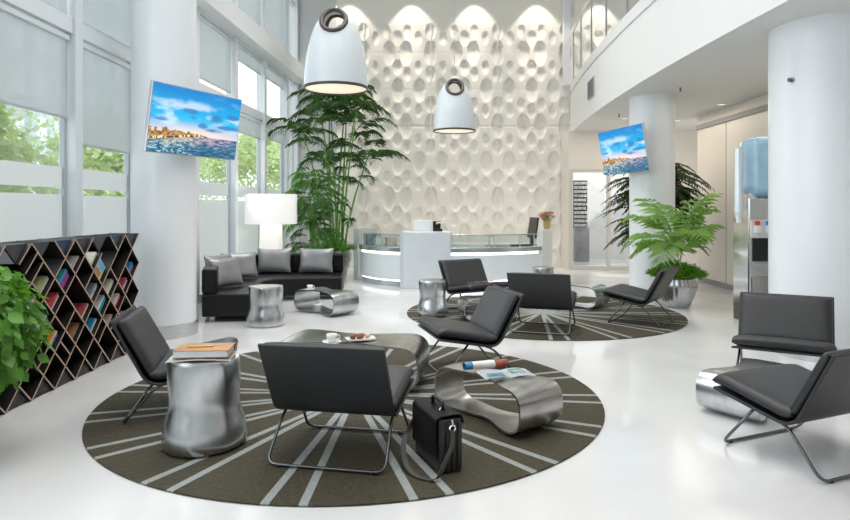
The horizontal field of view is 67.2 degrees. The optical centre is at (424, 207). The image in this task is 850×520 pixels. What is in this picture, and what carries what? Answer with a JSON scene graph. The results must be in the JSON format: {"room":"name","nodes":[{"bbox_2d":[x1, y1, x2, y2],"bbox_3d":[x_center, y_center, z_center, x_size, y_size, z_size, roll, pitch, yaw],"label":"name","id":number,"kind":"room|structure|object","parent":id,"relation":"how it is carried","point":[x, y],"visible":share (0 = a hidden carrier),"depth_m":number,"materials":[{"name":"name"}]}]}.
{"room":"office lobby","nodes":[
{"label":"office lobby","id":0,"kind":"room"},
{"bbox_2d":[0,0,72,241],"bbox_3d":[-3.760,-2.500,5.850,0.180,8.000,1.750,0,0,0],"label":"window","id":1,"kind":"structure","parent":0,"point":[23,216],"depth_m":6.22,"materials":[{"name":"white metal"}]},
{"bbox_2d":[0,2,69,118],"bbox_3d":[-3.748,-1.370,5.925,0.055,0.880,1.570,0,0,0],"label":"roller blind","id":2,"kind":"object","parent":1,"relation":"attached to","point":[33,53],"visible":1,"depth_m":6.11,"materials":[{"name":"fabric"}]},
{"bbox_2d":[59,0,129,236],"bbox_3d":[-3.760,-2.500,7.450,0.180,8.000,1.450,0,0,0],"label":"window","id":3,"kind":"structure","parent":0,"point":[85,215],"depth_m":6.84,"materials":[{"name":"white metal"}]},
{"bbox_2d":[41,0,67,14],"bbox_3d":[-3.748,-2.550,5.925,0.055,1.080,1.570,0,0,0],"label":"roller blind","id":4,"kind":"object","parent":3,"relation":"attached to","point":[61,5],"visible":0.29,"depth_m":6.55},
{"bbox_2d":[83,42,129,154],"bbox_3d":[-3.748,-1.245,7.525,0.055,1.130,1.270,0,0,0],"label":"roller blind","id":5,"kind":"object","parent":3,"relation":"attached to","point":[106,78],"visible":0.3,"depth_m":7.51,"materials":[{"name":"fabric"}]},
{"bbox_2d":[83,0,129,47],"bbox_3d":[-3.748,-2.550,7.525,0.055,1.080,1.270,0,0,0],"label":"roller blind","id":6,"kind":"object","parent":3,"relation":"attached to","point":[111,18],"visible":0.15,"depth_m":7.63,"materials":[{"name":"fabric"}]},
{"bbox_2d":[130,0,197,339],"bbox_3d":[-3.110,-2.500,7.630,0.754,8.000,0.754,0,0,0],"label":"column","id":7,"kind":"structure","parent":0,"point":[163,33],"depth_m":7.32,"materials":[{"name":"paint"}]},
{"bbox_2d":[143,80,241,159],"bbox_3d":[-2.673,-0.979,7.421,0.217,0.760,1.360,0,0,26],"label":"television","id":8,"kind":"object","parent":7,"relation":"attached to","point":[180,120],"visible":1,"depth_m":7.30,"materials":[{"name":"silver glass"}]},
{"bbox_2d":[197,6,233,303],"bbox_3d":[-3.601,-2.500,10.828,0.180,8.000,1.772,0,0,3],"label":"window","id":9,"kind":"structure","parent":0,"point":[213,216],"depth_m":10.80,"materials":[{"name":"glass"}]},
{"bbox_2d":[200,15,231,93],"bbox_3d":[-3.584,-2.585,10.902,0.055,1.010,1.592,0,0,3],"label":"roller blind","id":10,"kind":"object","parent":9,"relation":"attached to","point":[215,45],"visible":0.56,"depth_m":10.90,"materials":[{"name":"fabric"}]},
{"bbox_2d":[226,0,262,253],"bbox_3d":[-3.509,-2.500,12.588,0.180,8.000,1.753,0,0,3],"label":"window","id":11,"kind":"structure","parent":0,"point":[244,238],"depth_m":12.22,"materials":[{"name":"white metal"}]},
{"bbox_2d":[238,0,260,26],"bbox_3d":[-3.491,-4.320,12.662,0.055,1.540,1.572,0,0,3],"label":"roller blind","id":12,"kind":"object","parent":11,"relation":"attached to","point":[252,8],"visible":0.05,"depth_m":12.90,"materials":[{"name":"fabric"}]},
{"bbox_2d":[238,113,261,139],"bbox_3d":[-3.491,-1.620,12.662,0.055,0.380,1.572,0,0,3],"label":"roller blind","id":13,"kind":"object","parent":11,"relation":"attached to","point":[249,126],"visible":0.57,"depth_m":12.72,"materials":[{"name":"fabric"}]},
{"bbox_2d":[238,44,261,75],"bbox_3d":[-3.491,-2.935,12.662,0.055,0.310,1.572,0,0,3],"label":"roller blind","id":14,"kind":"object","parent":11,"relation":"attached to","point":[245,57],"visible":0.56,"depth_m":12.70,"materials":[{"name":"fabric"}]},
{"bbox_2d":[256,0,285,235],"bbox_3d":[-3.411,-2.500,14.338,0.180,8.000,1.753,0,0,3],"label":"window","id":15,"kind":"structure","parent":0,"point":[261,81],"depth_m":13.47,"materials":[{"name":"white metal"}]},
{"bbox_2d":[267,0,283,47],"bbox_3d":[-3.395,-4.320,14.412,0.055,1.540,1.572,0,0,3],"label":"roller blind","id":16,"kind":"object","parent":15,"relation":"attached to","point":[275,8],"visible":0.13,"depth_m":14.59,"materials":[{"name":"fabric"}]},
{"bbox_2d":[267,65,284,89],"bbox_3d":[-3.395,-2.945,14.412,0.055,0.290,1.572,0,0,3],"label":"roller blind","id":17,"kind":"object","parent":15,"relation":"attached to","point":[273,76],"visible":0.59,"depth_m":14.49,"materials":[{"name":"fabric"}]},
{"bbox_2d":[267,125,284,144],"bbox_3d":[-3.395,-1.655,14.412,0.055,0.310,1.572,0,0,3],"label":"roller blind","id":18,"kind":"object","parent":15,"relation":"attached to","point":[278,138],"visible":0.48,"depth_m":14.59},
{"bbox_2d":[0,259,849,519],"bbox_3d":[1.825,1.560,8.000,11.550,0.120,23.000,0,0,0],"label":"floor","id":19,"kind":"structure","parent":0,"point":[657,453],"depth_m":3.90,"materials":[{"name":"tile"}]},
{"bbox_2d":[0,266,53,394],"bbox_3d":[-2.652,0.883,3.730,0.814,1.234,0.946,0,0,-5],"label":"pothos plant","id":20,"kind":"object","parent":19,"relation":"on","point":[17,348],"visible":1,"depth_m":3.75,"materials":[{"name":"green plant"}]},
{"bbox_2d":[0,233,138,414],"bbox_3d":[-3.216,0.884,5.275,0.332,1.232,3.109,0,0,0],"label":"bookcase","id":21,"kind":"object","parent":19,"relation":"on","point":[70,358],"visible":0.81,"depth_m":5.63,"materials":[{"name":"black laminate"}]},
{"bbox_2d":[33,276,47,291],"bbox_3d":[-3.180,0.623,5.153,0.200,0.144,0.144,0,0,0],"label":"book","id":22,"kind":"object","parent":21,"relation":"in","point":[39,281],"visible":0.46,"depth_m":5.17,"materials":[{"name":"paper"}]},
{"bbox_2d":[45,292,58,307],"bbox_3d":[-3.180,0.777,5.310,0.200,0.144,0.144,0,0,0],"label":"book","id":23,"kind":"object","parent":21,"relation":"in","point":[52,296],"visible":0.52,"depth_m":5.33,"materials":[{"name":"paper"}]},
{"bbox_2d":[66,256,78,267],"bbox_3d":[-3.180,0.490,5.630,0.200,0.136,0.136,0,0,0],"label":"book","id":24,"kind":"object","parent":21,"relation":"in","point":[72,260],"visible":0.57,"depth_m":5.65,"materials":[{"name":"paper"}]},
{"bbox_2d":[66,322,79,338],"bbox_3d":[-3.180,1.094,5.639,0.200,0.151,0.151,0,0,0],"label":"book","id":25,"kind":"object","parent":21,"relation":"in","point":[72,327],"visible":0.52,"depth_m":5.66,"materials":[{"name":"paper"}]},
{"bbox_2d":[72,303,86,316],"bbox_3d":[-3.180,0.931,5.768,0.200,0.136,0.136,0,0,0],"label":"book","id":26,"kind":"object","parent":21,"relation":"in","point":[80,307],"visible":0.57,"depth_m":5.79,"materials":[{"name":"paper"}]},
{"bbox_2d":[86,252,96,265],"bbox_3d":[-3.180,0.486,5.944,0.200,0.146,0.146,0,0,0],"label":"book","id":27,"kind":"object","parent":21,"relation":"in","point":[90,256],"visible":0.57,"depth_m":5.96,"materials":[{"name":"paper"}]},
{"bbox_2d":[94,259,104,278],"bbox_3d":[-3.104,0.581,6.045,0.051,0.248,0.248,0,0,0],"label":"picture book","id":28,"kind":"object","parent":21,"relation":"on","point":[99,269],"visible":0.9,"depth_m":6.06,"materials":[{"name":"paper"}]},
{"bbox_2d":[246,284,284,327],"bbox_3d":[-2.035,1.248,8.207,0.472,0.503,0.496,0,0,21],"label":"table","id":29,"kind":"object","parent":19,"relation":"on","point":[265,310],"visible":1,"depth_m":8.02,"materials":[{"name":"silver metal"}]},
{"bbox_2d":[245,194,296,248],"bbox_3d":[-2.920,0.620,12.150,0.970,1.760,0.970,0,0,0],"label":"floor lamp","id":30,"kind":"object","parent":19,"relation":"on","point":[270,211],"visible":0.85,"depth_m":11.80,"materials":[{"name":"fabric"}]},
{"bbox_2d":[202,253,343,320],"bbox_3d":[-2.411,1.150,9.912,2.097,0.700,3.096,0,0,0],"label":"sofa","id":31,"kind":"object","parent":19,"relation":"on","point":[233,300],"visible":0.57,"depth_m":9.71,"materials":[{"name":"black leather"}]},
{"bbox_2d":[204,253,231,264],"bbox_3d":[-3.066,0.906,9.574,0.198,0.417,0.542,0,0,27],"label":"cushion","id":32,"kind":"object","parent":31,"relation":"on","point":[206,258],"visible":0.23,"depth_m":9.51,"materials":[{"name":"fabric"}]},
{"bbox_2d":[208,256,243,287],"bbox_3d":[-2.833,0.914,9.113,0.208,0.411,0.540,0,0,32],"label":"cushion","id":33,"kind":"object","parent":31,"relation":"on","point":[229,273],"visible":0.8,"depth_m":9.06,"materials":[{"name":"fabric"}]},
{"bbox_2d":[221,252,258,277],"bbox_3d":[-2.937,0.913,10.147,0.583,0.413,0.208,0,0,-40],"label":"cushion","id":34,"kind":"object","parent":31,"relation":"on","point":[247,261],"visible":0.6,"depth_m":10.16,"materials":[{"name":"fabric"}]},
{"bbox_2d":[257,248,291,272],"bbox_3d":[-2.603,0.906,11.053,0.601,0.427,0.198,0,0,-4],"label":"cushion","id":35,"kind":"object","parent":31,"relation":"on","point":[269,260],"visible":0.98,"depth_m":10.99,"materials":[{"name":"fabric"}]},
{"bbox_2d":[299,248,333,272],"bbox_3d":[-1.877,0.906,11.053,0.601,0.427,0.199,0,0,4],"label":"cushion","id":36,"kind":"object","parent":31,"relation":"on","point":[311,260],"visible":1,"depth_m":10.99,"materials":[{"name":"fabric"}]},
{"bbox_2d":[282,167,350,262],"bbox_3d":[-2.236,0.327,12.772,1.475,2.346,1.550,0,0,-40],"label":"bushy palm","id":37,"kind":"object","parent":19,"relation":"on","point":[303,185],"visible":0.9,"depth_m":12.55,"materials":[{"name":"green plant"}]},
{"bbox_2d":[294,287,358,315],"bbox_3d":[-1.420,1.330,9.180,0.920,0.326,0.460,0,0,42],"label":"table","id":38,"kind":"object","parent":19,"relation":"on","point":[344,301],"visible":0.94,"depth_m":9.07,"materials":[{"name":"silver metal"}]},
{"bbox_2d":[266,85,409,276],"bbox_3d":[-1.937,-0.641,13.942,2.877,4.282,2.364,0,0,-32],"label":"palm","id":39,"kind":"object","parent":19,"relation":"on","point":[340,103],"visible":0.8,"depth_m":13.79,"materials":[{"name":"green plant"}]},
{"bbox_2d":[334,249,351,276],"bbox_3d":[-1.950,1.190,13.950,0.720,0.620,0.720,0,0,0],"label":"pot","id":40,"kind":"object","parent":19,"relation":"on","point":[346,261],"depth_m":13.77,"materials":[{"name":"silver metal"}]},
{"bbox_2d":[82,344,604,506],"bbox_3d":[-0.562,1.493,5.134,3.860,0.012,3.860,0,0,0],"label":"round rug","id":41,"kind":"object","parent":19,"relation":"on","point":[131,449],"visible":0.72,"depth_m":3.96,"materials":[{"name":"carpet"}]},
{"bbox_2d":[109,305,237,422],"bbox_3d":[-1.835,1.125,4.792,0.803,0.720,0.740,0,0,-13],"label":"lounge chair","id":42,"kind":"object","parent":41,"relation":"on","point":[136,330],"visible":0.62,"depth_m":4.48,"materials":[{"name":"grey leather"}]},
{"bbox_2d":[161,353,247,458],"bbox_3d":[-1.388,1.209,4.010,0.517,0.553,0.480,0,0,0],"label":"table","id":43,"kind":"object","parent":41,"relation":"on","point":[205,417],"visible":0.87,"depth_m":3.84,"materials":[{"name":"silver metal"}]},
{"bbox_2d":[165,351,235,362],"bbox_3d":[-1.390,0.923,3.990,0.380,0.008,0.260,0,0,-8],"label":"open booklet","id":44,"kind":"object","parent":43,"relation":"on","point":[229,358],"visible":0.46,"depth_m":3.91,"materials":[{"name":"paper"}]},
{"bbox_2d":[172,342,235,358],"bbox_3d":[-1.378,0.891,4.007,0.335,0.045,0.225,0,0,-6],"label":"book","id":45,"kind":"object","parent":44,"relation":"on","point":[220,350],"visible":0.98,"depth_m":3.91,"materials":[{"name":"paper"}]},
{"bbox_2d":[258,342,414,474],"bbox_3d":[-0.507,1.125,3.934,0.740,0.720,0.803,0,0,11],"label":"lounge chair","id":46,"kind":"object","parent":41,"relation":"on","point":[316,377],"visible":0.98,"depth_m":3.65,"materials":[{"name":"grey leather"}]},
{"bbox_2d":[281,329,429,389],"bbox_3d":[-0.630,1.290,5.500,1.300,0.374,0.660,0,0,9],"label":"table","id":47,"kind":"object","parent":41,"relation":"on","point":[416,345],"visible":0.47,"depth_m":5.37,"materials":[{"name":"silver metal"}]},
{"bbox_2d":[322,333,340,343],"bbox_3d":[-0.760,1.063,5.220,0.156,0.072,0.156,0,0,-20],"label":"coffee cup","id":48,"kind":"object","parent":47,"relation":"on","point":[332,338],"visible":0.99,"depth_m":5.20,"materials":[{"name":"white ceramic"}]},
{"bbox_2d":[345,335,376,341],"bbox_3d":[-0.540,1.093,5.360,0.240,0.014,0.144,0,0,-18],"label":"plate","id":49,"kind":"object","parent":47,"relation":"on","point":[371,337],"visible":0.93,"depth_m":5.32,"materials":[{"name":"white ceramic"}]},
{"bbox_2d":[401,394,464,480],"bbox_3d":[0.018,1.298,3.711,0.324,0.376,0.490,0,0,-22],"label":"briefcase","id":50,"kind":"object","parent":41,"relation":"on","point":[436,428],"visible":1,"depth_m":3.62,"materials":[{"name":"leather"}]},
{"bbox_2d":[417,284,523,371],"bbox_3d":[0.405,1.125,5.959,0.803,0.720,0.740,0,0,-15],"label":"lounge chair","id":51,"kind":"object","parent":41,"relation":"on","point":[497,307],"visible":0.89,"depth_m":5.74,"materials":[{"name":"grey leather"}]},
{"bbox_2d":[434,361,562,434],"bbox_3d":[0.475,1.321,4.550,0.430,0.317,0.940,0,0,-40],"label":"table","id":52,"kind":"object","parent":41,"relation":"on","point":[539,399],"visible":0.84,"depth_m":4.34,"materials":[{"name":"silver metal"}]},
{"bbox_2d":[462,359,507,369],"bbox_3d":[0.435,1.125,4.603,0.334,0.055,0.067,0,0,-20],"label":"magazine","id":53,"kind":"object","parent":52,"relation":"on","point":[484,364],"visible":1,"depth_m":4.58,"materials":[{"name":"paper"}]},
{"bbox_2d":[476,368,535,378],"bbox_3d":[0.560,1.143,4.440,0.368,0.014,0.216,0,0,-14],"label":"open magazine","id":54,"kind":"object","parent":52,"relation":"on","point":[508,372],"visible":1,"depth_m":4.43,"materials":[{"name":"paper"}]},
{"bbox_2d":[354,228,551,288],"bbox_3d":[0.560,0.970,13.180,4.116,1.060,2.640,0,0,0],"label":"reception desk","id":55,"kind":"object","parent":19,"relation":"on","point":[417,254],"visible":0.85,"depth_m":12.17,"materials":[{"name":"metal"}]},
{"bbox_2d":[359,244,399,251],"bbox_3d":[-0.738,0.790,12.761,0.741,0.090,1.396,0,0,-40],"label":"countertop","id":56,"kind":"structure","parent":55,"relation":"on","point":[395,248],"depth_m":12.41,"materials":[{"name":"glass"}]},
{"bbox_2d":[385,237,396,245],"bbox_3d":[-0.680,0.663,12.750,0.200,0.160,0.160,0,0,-20],"label":"desk organiser","id":57,"kind":"object","parent":55,"relation":"on","point":[389,241],"visible":0.99,"depth_m":12.68,"materials":[{"name":"paper"}]},
{"bbox_2d":[413,220,431,230],"bbox_3d":[-0.050,0.339,12.310,0.360,0.210,0.120,0,0,0],"label":"computer monitor","id":58,"kind":"object","parent":55,"relation":"on","point":[422,225],"visible":0.92,"depth_m":12.25,"materials":[{"name":"white plastic"}]},
{"bbox_2d":[397,242,529,245],"bbox_3d":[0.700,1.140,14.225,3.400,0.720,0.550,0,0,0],"label":"countertop","id":59,"kind":"structure","parent":55,"relation":"on","point":[398,243],"depth_m":14.06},
{"bbox_2d":[451,245,541,252],"bbox_3d":[1.277,0.790,12.450,1.993,0.090,0.773,0,0,-18],"label":"countertop","id":60,"kind":"structure","parent":55,"relation":"on","point":[455,249],"depth_m":12.09,"materials":[{"name":"glass"}]},
{"bbox_2d":[527,217,538,244],"bbox_3d":[2.130,0.465,12.852,0.180,0.555,0.480,0,0,-10],"label":"computer monitor","id":61,"kind":"object","parent":55,"relation":"on","point":[534,221],"visible":0.81,"depth_m":12.80,"materials":[{"name":"black plastic"}]},
{"bbox_2d":[407,295,687,340],"bbox_3d":[1.673,1.493,9.150,3.860,0.012,3.860,0,0,0],"label":"round rug","id":62,"kind":"object","parent":19,"relation":"on","point":[592,323],"visible":0.57,"depth_m":8.38,"materials":[{"name":"carpet"}]},
{"bbox_2d":[418,278,447,317],"bbox_3d":[0.095,1.239,8.863,0.443,0.493,0.440,0,0,-36],"label":"table","id":63,"kind":"object","parent":62,"relation":"on","point":[432,291],"visible":0.98,"depth_m":8.69,"materials":[{"name":"silver metal"}]},
{"bbox_2d":[438,258,507,314],"bbox_3d":[0.711,1.125,9.211,0.740,0.720,0.803,0,0,-31],"label":"lounge chair","id":64,"kind":"object","parent":62,"relation":"on","point":[457,273],"visible":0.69,"depth_m":9.29,"materials":[{"name":"grey leather"}]},
{"bbox_2d":[457,295,517,320],"bbox_3d":[0.830,1.331,8.550,0.740,0.298,0.460,0,0,-8],"label":"table","id":65,"kind":"object","parent":62,"relation":"on","point":[462,302],"visible":0.36,"depth_m":8.42,"materials":[{"name":"silver metal"}]},
{"bbox_2d":[507,272,576,335],"bbox_3d":[1.448,1.125,7.846,0.740,0.720,0.803,0,0,19],"label":"lounge chair","id":66,"kind":"object","parent":62,"relation":"on","point":[549,291],"visible":0.81,"depth_m":7.56,"materials":[{"name":"grey leather"}]},
{"bbox_2d":[532,266,553,273],"bbox_3d":[1.970,1.234,10.692,0.411,0.503,0.431,0,0,-3],"label":"table","id":67,"kind":"object","parent":62,"relation":"on","point":[535,269],"visible":0.35,"depth_m":10.57,"materials":[{"name":"silver metal"}]},
{"bbox_2d":[571,282,609,308],"bbox_3d":[2.280,1.310,9.720,0.920,0.336,0.500,0,0,38],"label":"table","id":68,"kind":"object","parent":62,"relation":"on","point":[597,288],"visible":0.5,"depth_m":9.46,"materials":[{"name":"silver metal"}]},
{"bbox_2d":[602,266,679,327],"bbox_3d":[2.830,1.125,8.370,0.803,0.720,0.740,0,0,34],"label":"lounge chair","id":69,"kind":"object","parent":62,"relation":"on","point":[625,293],"visible":1,"depth_m":8.17,"materials":[{"name":"grey leather"}]},
{"bbox_2d":[573,180,588,261],"bbox_3d":[4.393,0.360,18.000,0.415,2.280,0.300,0,0,0],"label":"display shelf","id":70,"kind":"object","parent":19,"relation":"on","point":[580,230],"visible":0.98,"depth_m":17.96,"materials":[{"name":"metal"}]},
{"bbox_2d":[596,162,714,255],"bbox_3d":[4.340,0.265,12.110,2.074,2.470,2.077,0,0,28],"label":"dark ficus","id":71,"kind":"object","parent":19,"relation":"on","point":[682,193],"visible":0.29,"depth_m":12.00,"materials":[{"name":"green plant"}]},
{"bbox_2d":[620,193,726,307],"bbox_3d":[3.799,0.635,9.648,1.431,1.730,1.635,0,0,42],"label":"areca palm","id":72,"kind":"object","parent":19,"relation":"on","point":[681,291],"visible":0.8,"depth_m":9.51,"materials":[{"name":"green plant"}]},
{"bbox_2d":[660,278,697,307],"bbox_3d":[3.820,1.270,9.720,0.603,0.460,0.609,0,0,0],"label":"pot","id":73,"kind":"object","parent":19,"relation":"on","point":[680,293],"depth_m":9.49,"materials":[{"name":"silver metal"}]},
{"bbox_2d":[696,358,781,421],"bbox_3d":[2.460,1.345,4.800,0.860,0.298,0.440,0,0,-38],"label":"table","id":74,"kind":"object","parent":19,"relation":"on","point":[707,397],"visible":0.37,"depth_m":4.64,"materials":[{"name":"silver metal"}]},
{"bbox_2d":[733,137,767,327],"bbox_3d":[4.125,0.315,7.838,0.750,2.370,0.495,0,0,0],"label":"water cooler","id":75,"kind":"object","parent":19,"relation":"on","point":[750,215],"visible":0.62,"depth_m":7.70,"materials":[{"name":"metal"}]},
{"bbox_2d":[734,148,745,222],"bbox_3d":[3.825,-0.270,7.750,0.150,0.900,0.100,0,0,0],"label":"dispenser","id":76,"kind":"object","parent":75,"relation":"on","point":[739,202],"depth_m":7.71,"materials":[{"name":"plastic"}]},
{"bbox_2d":[739,137,767,197],"bbox_3d":[4.160,-0.495,7.870,0.430,0.750,0.430,0,0,0],"label":"water bottle","id":77,"kind":"object","parent":75,"relation":"on","point":[755,150],"depth_m":7.70,"materials":[{"name":"plastic"}]},
{"bbox_2d":[712,348,849,483],"bbox_3d":[2.345,1.140,3.897,0.740,0.720,0.803,0,0,-24],"label":"lounge chair","id":78,"kind":"object","parent":19,"relation":"on","point":[785,394],"visible":1,"depth_m":3.72,"materials":[{"name":"grey leather"}]},
{"bbox_2d":[731,292,836,364],"bbox_3d":[3.059,1.140,5.451,0.740,0.720,0.803,0,0,31],"label":"lounge chair","id":79,"kind":"object","parent":19,"relation":"on","point":[768,322],"visible":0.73,"depth_m":5.56,"materials":[{"name":"grey leather"}]},
{"bbox_3d":[2.780,0.993,14.600,0.260,1.015,0.260,0,0,0],"label":"pedestal","id":80,"kind":"object","parent":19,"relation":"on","visible":0},
{"bbox_2d":[538,211,555,228],"bbox_3d":[2.786,0.282,14.603,0.403,0.407,0.395,0,0,0],"label":"flower vase","id":81,"kind":"object","parent":80,"relation":"on","point":[546,222],"visible":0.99,"depth_m":14.54,"materials":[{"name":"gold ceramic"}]},
{"bbox_2d":[289,0,639,266],"bbox_3d":[0.950,-2.500,16.380,9.300,8.000,0.160,0,0,0],"label":"wall","id":82,"kind":"structure","parent":0,"point":[396,32],"depth_m":16.30,"materials":[{"name":"white paint"}]},
{"bbox_2d":[197,0,304,83],"bbox_3d":[-3.382,-3.335,12.249,0.379,0.370,8.132,0,0,3],"label":"trim","id":83,"kind":"structure","parent":82,"relation":"attached to","point":[226,13],"depth_m":12.07,"materials":[{"name":"white paint"}]},
{"bbox_2d":[280,0,298,252],"bbox_3d":[-3.334,-2.500,15.745,0.180,8.000,1.067,0,0,3],"label":"window","id":84,"kind":"structure","parent":82,"relation":"in","point":[284,94],"depth_m":15.80,"materials":[{"name":"white glass"}]},
{"bbox_2d":[363,16,363,228],"bbox_3d":[-1.560,-1.710,16.297,0.024,6.380,0.006,0,0,0],"label":"trim","id":85,"kind":"structure","parent":82,"relation":"attached to","point":[363,16],"depth_m":16.29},
{"bbox_2d":[430,16,430,230],"bbox_3d":[0.145,-1.710,16.297,0.024,6.380,0.006,0,0,0],"label":"trim","id":86,"kind":"structure","parent":82,"relation":"attached to","point":[430,16],"depth_m":16.29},
{"bbox_2d":[497,16,497,241],"bbox_3d":[1.850,-1.710,16.297,0.024,6.380,0.006,0,0,0],"label":"trim","id":87,"kind":"structure","parent":82,"relation":"attached to","point":[497,16],"depth_m":16.29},
{"bbox_2d":[570,0,655,93],"bbox_3d":[3.656,-2.890,6.374,0.843,0.020,19.796,0,0,-2],"label":"trim","id":88,"kind":"structure","parent":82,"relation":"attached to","point":[643,10],"depth_m":10.83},
{"bbox_2d":[562,0,569,85],"bbox_3d":[3.580,-4.790,16.220,0.160,3.380,0.160,0,0,0],"label":"wall","id":89,"kind":"structure","parent":0,"point":[565,3],"depth_m":16.14,"materials":[{"name":"white paint"}]},
{"bbox_2d":[573,173,628,258],"bbox_3d":[5.400,-0.185,19.060,4.200,3.370,0.120,0,0,0],"label":"wall","id":90,"kind":"structure","parent":0,"point":[597,181],"depth_m":19.00,"materials":[{"name":"white paint"}]},
{"bbox_2d":[561,131,697,269],"bbox_3d":[5.485,-0.185,15.900,4.030,3.370,0.800,0,0,0],"label":"wall","id":91,"kind":"structure","parent":0,"point":[579,149],"depth_m":15.50,"materials":[{"name":"paint"}]},
{"bbox_2d":[571,169,628,269],"bbox_3d":[4.255,0.280,15.456,1.450,2.440,0.149,0,0,0],"label":"door","id":92,"kind":"structure","parent":91,"relation":"in","point":[608,266],"depth_m":15.45,"materials":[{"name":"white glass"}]},
{"bbox_2d":[629,93,674,299],"bbox_3d":[3.830,-0.185,10.800,0.754,3.370,0.754,0,0,0],"label":"column","id":93,"kind":"structure","parent":0,"point":[656,110],"depth_m":10.49,"materials":[{"name":"paint"}]},
{"bbox_2d":[598,122,651,174],"bbox_3d":[3.314,-0.954,10.631,0.225,0.758,1.360,0,0,-14],"label":"television","id":94,"kind":"object","parent":93,"relation":"attached to","point":[625,149],"visible":1,"depth_m":10.51,"materials":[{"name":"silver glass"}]},
{"bbox_2d":[570,0,849,130],"bbox_3d":[5.400,-2.485,6.390,4.400,1.230,19.780,0,0,0],"label":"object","id":95,"kind":"structure","parent":0,"point":[715,50],"depth_m":9.05,"materials":[{"name":"paint"}]},
{"bbox_2d":[587,76,593,99],"bbox_3d":[3.325,-2.400,12.851,0.034,0.380,0.600,0,0,4],"label":"ceiling vent","id":96,"kind":"object","parent":95,"relation":"in","point":[590,92],"visible":1,"depth_m":12.77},
{"bbox_2d":[572,0,627,79],"bbox_3d":[3.449,-3.761,9.793,0.402,1.322,12.987,0,0,1],"label":"glass railing","id":97,"kind":"object","parent":95,"relation":"on","point":[580,16],"visible":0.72,"depth_m":14.57,"materials":[{"name":"metal"}]},
{"bbox_2d":[698,94,767,284],"bbox_3d":[5.675,-0.185,4.825,0.150,3.370,16.650,0,0,0],"label":"wall","id":98,"kind":"structure","parent":0,"point":[717,143],"depth_m":12.05,"materials":[{"name":"paint"}]},
{"bbox_2d":[697,277,732,290],"bbox_3d":[5.593,1.450,7.575,0.015,0.100,11.150,0,0,0],"label":"baseboard","id":99,"kind":"structure","parent":98,"relation":"attached to","point":[704,280],"depth_m":12.26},
{"bbox_2d":[696,104,767,129],"bbox_3d":[5.580,-1.645,7.575,0.040,0.090,11.150,0,0,0],"label":"trim","id":100,"kind":"structure","parent":98,"relation":"attached to","point":[762,108],"depth_m":11.53,"materials":[{"name":"paint"}]},
{"bbox_2d":[768,10,849,362],"bbox_3d":[4.230,-0.185,6.620,1.224,3.370,1.224,0,0,0],"label":"column","id":101,"kind":"structure","parent":0,"point":[809,117],"depth_m":6.25,"materials":[{"name":"paint"}]},
{"bbox_3d":[1.800,-6.550,6.500,11.600,0.100,20.000,0,0,0],"label":"ceiling","id":102,"kind":"structure","parent":0,"visible":0},
{"bbox_2d":[303,6,367,94],"bbox_3d":[-1.120,-3.985,8.050,0.815,4.991,0.815,0,0,-8],"label":"pendant lamp","id":103,"kind":"object","parent":102,"relation":"hanging from","point":[335,63],"visible":1,"depth_m":7.77,"materials":[{"name":"metal"}]},
{"bbox_2d":[305,84,365,93],"bbox_3d":[-1.120,-1.517,8.050,0.770,0.022,0.770,0,0,0],"label":"diffuser","id":104,"kind":"object","parent":103,"relation":"attached to","point":[313,88],"depth_m":8.06,"materials":[{"name":"beige"}]},
{"bbox_2d":[433,0,475,133],"bbox_3d":[0.560,-3.967,12.200,0.815,5.026,0.815,0,0,8],"label":"pendant lamp","id":105,"kind":"object","parent":102,"relation":"hanging from","point":[454,112],"visible":1,"depth_m":11.92,"materials":[{"name":"metal"}]},
{"bbox_2d":[435,129,472,132],"bbox_3d":[0.560,-1.482,12.200,0.770,0.022,0.770,0,0,0],"label":"diffuser","id":106,"kind":"object","parent":105,"relation":"attached to","point":[436,130],"depth_m":12.22,"materials":[{"name":"beige"}]},
{"label":"outside","id":107,"kind":"structure","parent":0,"visible":0},
{"bbox_3d":[-36.980,1.590,29.000,66.040,0.100,82.000,0,0,0],"label":"ground","id":108,"kind":"structure","parent":107,"visible":0},
{"bbox_2d":[0,103,58,193],"bbox_3d":[-10.538,-1.003,12.336,5.406,5.108,5.452,0,0,6],"label":"tree","id":109,"kind":"object","parent":108,"relation":"on","point":[26,150],"visible":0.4,"depth_m":13.34,"materials":[{"name":"green plant"}]},
{"bbox_2d":[2,107,58,193],"bbox_3d":[-13.988,-1.037,17.997,5.993,5.175,5.770,0,0,0],"label":"tree","id":110,"kind":"object","parent":108,"relation":"on","point":[25,134],"visible":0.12,"depth_m":19.08,"materials":[{"name":"green plant"}]},
{"bbox_2d":[3,104,58,193],"bbox_3d":[-29.980,-11.460,45.980,12.040,26.000,14.040,0,0,0],"label":"office building","id":111,"kind":"structure","parent":108,"relation":"on","point":[44,131],"depth_m":39.81,"materials":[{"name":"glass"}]},
{"bbox_2d":[46,126,123,196],"bbox_3d":[-11.818,-0.958,24.471,4.077,5.017,4.733,0,0,0],"label":"tree","id":112,"kind":"object","parent":108,"relation":"on","point":[103,162],"visible":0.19,"depth_m":22.88,"materials":[{"name":"green plant"}]},
{"bbox_2d":[39,116,217,190],"bbox_3d":[-14.091,-2.138,30.651,7.472,7.370,6.631,0,0,0],"label":"tree","id":113,"kind":"object","parent":108,"relation":"on","point":[213,160],"visible":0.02,"depth_m":32.37,"materials":[{"name":"green plant"}]},
{"bbox_2d":[200,134,238,199],"bbox_3d":[-15.829,-2.510,42.070,7.317,8.114,7.291,0,0,0],"label":"tree","id":114,"kind":"object","parent":108,"relation":"on","point":[207,176],"visible":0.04,"depth_m":40.69,"materials":[{"name":"green plant"}]},
{"bbox_2d":[205,133,279,200],"bbox_3d":[-9.816,-1.662,37.030,6.174,6.421,5.322,0,0,19],"label":"tree","id":115,"kind":"object","parent":108,"relation":"on","point":[246,156],"visible":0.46,"depth_m":36.38,"materials":[{"name":"green plant"}]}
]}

